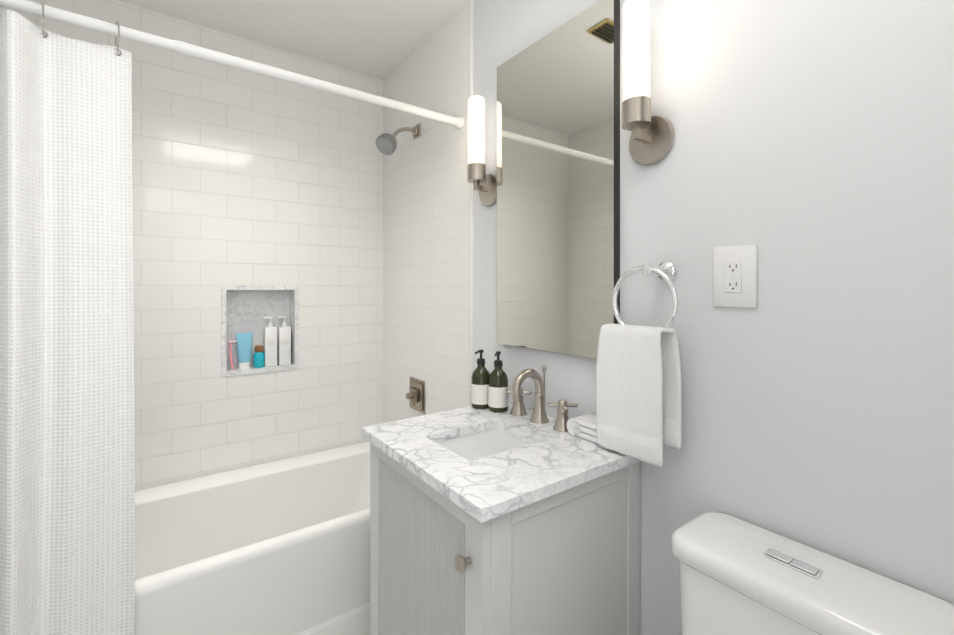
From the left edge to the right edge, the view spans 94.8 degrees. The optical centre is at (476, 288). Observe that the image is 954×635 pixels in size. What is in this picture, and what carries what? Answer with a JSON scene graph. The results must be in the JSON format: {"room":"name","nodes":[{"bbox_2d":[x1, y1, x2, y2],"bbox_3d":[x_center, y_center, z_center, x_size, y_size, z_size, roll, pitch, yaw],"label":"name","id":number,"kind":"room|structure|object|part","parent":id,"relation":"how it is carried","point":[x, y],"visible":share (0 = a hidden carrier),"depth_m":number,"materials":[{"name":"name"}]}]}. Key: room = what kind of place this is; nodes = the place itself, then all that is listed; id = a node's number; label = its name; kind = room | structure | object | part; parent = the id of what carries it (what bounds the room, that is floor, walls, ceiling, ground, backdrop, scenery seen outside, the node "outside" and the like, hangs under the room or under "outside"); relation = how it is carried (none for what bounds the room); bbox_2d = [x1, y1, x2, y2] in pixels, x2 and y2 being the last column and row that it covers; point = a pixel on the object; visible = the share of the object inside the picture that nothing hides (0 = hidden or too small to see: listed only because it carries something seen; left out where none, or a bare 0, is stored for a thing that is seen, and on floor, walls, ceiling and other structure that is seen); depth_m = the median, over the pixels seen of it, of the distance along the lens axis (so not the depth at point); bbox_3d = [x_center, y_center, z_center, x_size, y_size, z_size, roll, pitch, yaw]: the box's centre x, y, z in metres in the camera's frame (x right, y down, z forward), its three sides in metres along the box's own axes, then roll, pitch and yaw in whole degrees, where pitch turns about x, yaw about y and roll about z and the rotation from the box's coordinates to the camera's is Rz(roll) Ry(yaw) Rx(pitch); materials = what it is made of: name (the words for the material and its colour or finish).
{"room":"bathroom","nodes":[
{"label":"bathroom","id":0,"kind":"room"},
{"bbox_2d":[0,0,382,490],"bbox_3d":[-1.155,0.070,2.002,1.524,2.420,0.120,0,0,-36],"label":"wall","id":1,"kind":"structure","parent":0,"point":[240,177],"depth_m":1.99,"materials":[{"name":"tile"}]},
{"bbox_2d":[221,286,298,376],"bbox_3d":[-1.028,0.188,2.077,0.327,0.404,0.099,0,0,-36],"label":"shower niche","id":2,"kind":"object","parent":1,"relation":"attached to","point":[245,309],"depth_m":2.09,"materials":[{"name":"stone"}]},
{"bbox_2d":[228,340,236,369],"bbox_3d":[-1.117,0.301,2.003,0.034,0.131,0.037,0,0,-36],"label":"razor","id":3,"kind":"object","parent":2,"relation":"in","point":[230,352],"visible":0.98,"depth_m":1.99,"materials":[{"name":"pink plastic"}]},
{"bbox_2d":[236,332,252,368],"bbox_3d":[-1.081,0.287,2.038,0.072,0.165,0.040,0,0,-36],"label":"tube","id":4,"kind":"object","parent":2,"relation":"in","point":[244,346],"visible":1,"depth_m":2.02,"materials":[{"name":"blue plastic"}]},
{"bbox_2d":[253,345,264,367],"bbox_3d":[-1.031,0.319,2.074,0.048,0.102,0.048,0,0,-36],"label":"bottle","id":5,"kind":"object","parent":2,"relation":"in","point":[259,358],"visible":1,"depth_m":2.06,"materials":[{"name":"teal plastic"}]},
{"bbox_2d":[263,316,276,366],"bbox_3d":[-0.992,0.251,2.102,0.057,0.238,0.041,0,0,-36],"label":"bottle","id":6,"kind":"object","parent":2,"relation":"in","point":[270,341],"visible":0.96,"depth_m":2.09,"materials":[{"name":"white plastic"}]},
{"bbox_2d":[277,316,290,365],"bbox_3d":[-0.942,0.251,2.139,0.057,0.238,0.041,0,0,-36],"label":"bottle","id":7,"kind":"object","parent":2,"relation":"in","point":[284,344],"visible":0.96,"depth_m":2.12,"materials":[{"name":"white plastic"}]},
{"bbox_2d":[118,0,468,79],"bbox_3d":[-0.225,-1.169,0.723,1.724,0.060,3.281,0,0,-36],"label":"ceiling","id":8,"kind":"structure","parent":0,"point":[381,39],"depth_m":1.88,"materials":[{"name":"white paint"}]},
{"bbox_2d":[473,0,953,634],"bbox_3d":[0.431,0.070,1.202,0.100,2.420,3.281,0,0,-36],"label":"wall","id":9,"kind":"structure","parent":0,"point":[811,154],"depth_m":0.86,"materials":[{"name":"white paint"}]},
{"bbox_2d":[383,1,468,422],"bbox_3d":[-0.266,0.070,2.067,0.009,2.420,0.821,0,0,-36],"label":"wall tiles","id":10,"kind":"structure","parent":9,"relation":"attached to","point":[425,261],"depth_m":1.99,"materials":[{"name":"white tile"}]},
{"bbox_2d":[376,123,420,154],"bbox_3d":[-0.358,-0.691,2.000,0.216,0.176,0.106,0,0,-36],"label":"shower head","id":11,"kind":"object","parent":10,"relation":"attached to","point":[386,143],"visible":1,"depth_m":1.96},
{"bbox_2d":[406,377,424,413],"bbox_3d":[-0.304,0.502,2.065,0.054,0.150,0.150,0,0,-36],"label":"tub valve","id":12,"kind":"object","parent":10,"relation":"attached to","point":[415,396],"visible":1,"depth_m":2.05,"materials":[{"name":"silver metal"}]},
{"bbox_2d":[469,0,472,405],"bbox_3d":[-0.021,0.070,1.738,0.021,2.420,0.021,0,0,-36],"label":"trim","id":13,"kind":"structure","parent":9,"relation":"attached to","point":[470,202],"depth_m":1.73,"materials":[{"name":"metal"}]},
{"bbox_2d":[467,95,496,205],"bbox_3d":[0.012,-0.502,1.606,0.100,0.388,0.120,0,0,-36],"label":"sconce","id":14,"kind":"object","parent":9,"relation":"attached to","point":[485,185],"visible":0.98,"depth_m":1.57,"materials":[{"name":"white glass"}]},
{"bbox_2d":[497,0,619,358],"bbox_3d":[0.228,-0.298,1.372,0.027,0.983,0.496,0,0,-36],"label":"mirror","id":15,"kind":"object","parent":9,"relation":"attached to","point":[558,182],"visible":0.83,"depth_m":1.31,"materials":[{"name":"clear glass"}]},
{"bbox_2d":[596,260,681,466],"bbox_3d":[0.403,0.164,1.060,0.110,0.467,0.204,0,0,-36],"label":"towel ring","id":16,"kind":"object","parent":9,"relation":"attached to","point":[638,395],"visible":1,"depth_m":1.01,"materials":[{"name":"white fabric"}]},
{"bbox_2d":[596,324,681,466],"bbox_3d":[0.379,0.242,1.045,0.056,0.312,0.204,0,0,-36],"label":"towel","id":17,"kind":"object","parent":16,"relation":"hanging from","point":[639,384],"depth_m":1.01,"materials":[{"name":"white fabric"}]},
{"bbox_2d":[622,0,674,165],"bbox_3d":[0.400,-0.506,1.073,0.100,0.388,0.120,0,0,-36],"label":"sconce","id":18,"kind":"object","parent":9,"relation":"attached to","point":[651,140],"visible":1,"depth_m":1.05,"materials":[{"name":"white glass"}]},
{"bbox_2d":[713,245,756,307],"bbox_3d":[0.552,-0.026,0.942,0.010,0.132,0.088,0,0,-36],"label":"outlet","id":19,"kind":"object","parent":9,"relation":"attached to","point":[734,276],"visible":1,"depth_m":0.94,"materials":[{"name":"white plastic"}]},
{"bbox_3d":[-0.225,1.311,0.725,1.724,0.060,3.281,0,0,-36],"label":"floor","id":20,"kind":"structure","parent":0,"visible":0},
{"bbox_2d":[134,441,369,634],"bbox_3d":[-0.895,1.042,1.645,1.518,0.475,0.760,0,0,-36],"label":"bathtub","id":21,"kind":"object","parent":20,"relation":"on","point":[280,547],"visible":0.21,"depth_m":1.54,"materials":[{"name":"white ceramic"}]},
{"bbox_2d":[361,365,640,634],"bbox_3d":[0.042,0.758,1.192,0.535,1.044,0.588,0,0,-36],"label":"bathroom vanity","id":22,"kind":"object","parent":20,"relation":"on","point":[516,518],"visible":0.96,"depth_m":1.02,"materials":[{"name":"white paint"}]},
{"bbox_3d":[-0.141,0.811,1.058,0.020,0.750,0.544,0,0,-36],"label":"door","id":23,"kind":"part","parent":22,"relation":"part of","materials":[{"name":"white paint"}]},
{"bbox_3d":[-0.026,0.535,0.857,0.030,0.033,0.033,0,0,-36],"label":"knob","id":24,"kind":"part","parent":22,"relation":"part of","materials":[{"name":"silver metal"}]},
{"bbox_2d":[471,350,489,408],"bbox_3d":[0.014,0.306,1.498,0.067,0.195,0.067,0,0,-36],"label":"soap bottle","id":25,"kind":"object","parent":22,"relation":"on","point":[479,385],"visible":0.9,"depth_m":1.47,"materials":[{"name":"green glass"}]},
{"bbox_2d":[488,351,507,412],"bbox_3d":[0.070,0.306,1.460,0.067,0.195,0.067,0,0,-36],"label":"soap bottle","id":26,"kind":"object","parent":22,"relation":"on","point":[497,389],"visible":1,"depth_m":1.43,"materials":[{"name":"green glass"}]},
{"bbox_2d":[505,365,577,431],"bbox_3d":[0.162,0.320,1.321,0.142,0.168,0.262,0,0,-36],"label":"faucet","id":27,"kind":"object","parent":22,"relation":"on","point":[517,419],"depth_m":1.32,"materials":[{"name":"silver metal"}]},
{"bbox_2d":[567,414,596,443],"bbox_3d":[0.316,0.379,1.197,0.080,0.049,0.118,0,0,-36],"label":"washcloth","id":28,"kind":"object","parent":22,"relation":"on","point":[584,427],"visible":0.46,"depth_m":1.18,"materials":[{"name":"white fabric"}]},
{"bbox_2d":[671,511,953,634],"bbox_3d":[0.373,0.876,0.622,0.661,0.809,0.404,0,0,-36],"label":"toilet","id":29,"kind":"object","parent":20,"relation":"on","point":[738,576],"visible":1,"depth_m":0.74,"materials":[{"name":"white ceramic"}]},
{"bbox_3d":[-1.491,0.070,1.176,0.009,2.420,0.821,0,0,-36],"label":"wall tiles","id":30,"kind":"structure","parent":0,"visible":0},
{"bbox_2d":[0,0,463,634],"bbox_3d":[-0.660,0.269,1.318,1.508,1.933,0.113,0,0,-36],"label":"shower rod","id":31,"kind":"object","parent":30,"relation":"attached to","point":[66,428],"visible":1,"depth_m":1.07,"materials":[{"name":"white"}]},
{"bbox_2d":[0,10,134,634],"bbox_3d":[-1.074,0.303,0.998,0.463,1.864,0.082,0,0,-36],"label":"shower curtain","id":32,"kind":"object","parent":31,"relation":"hanging from","point":[67,439],"depth_m":1.07,"materials":[{"name":"white fabric"}]}
]}

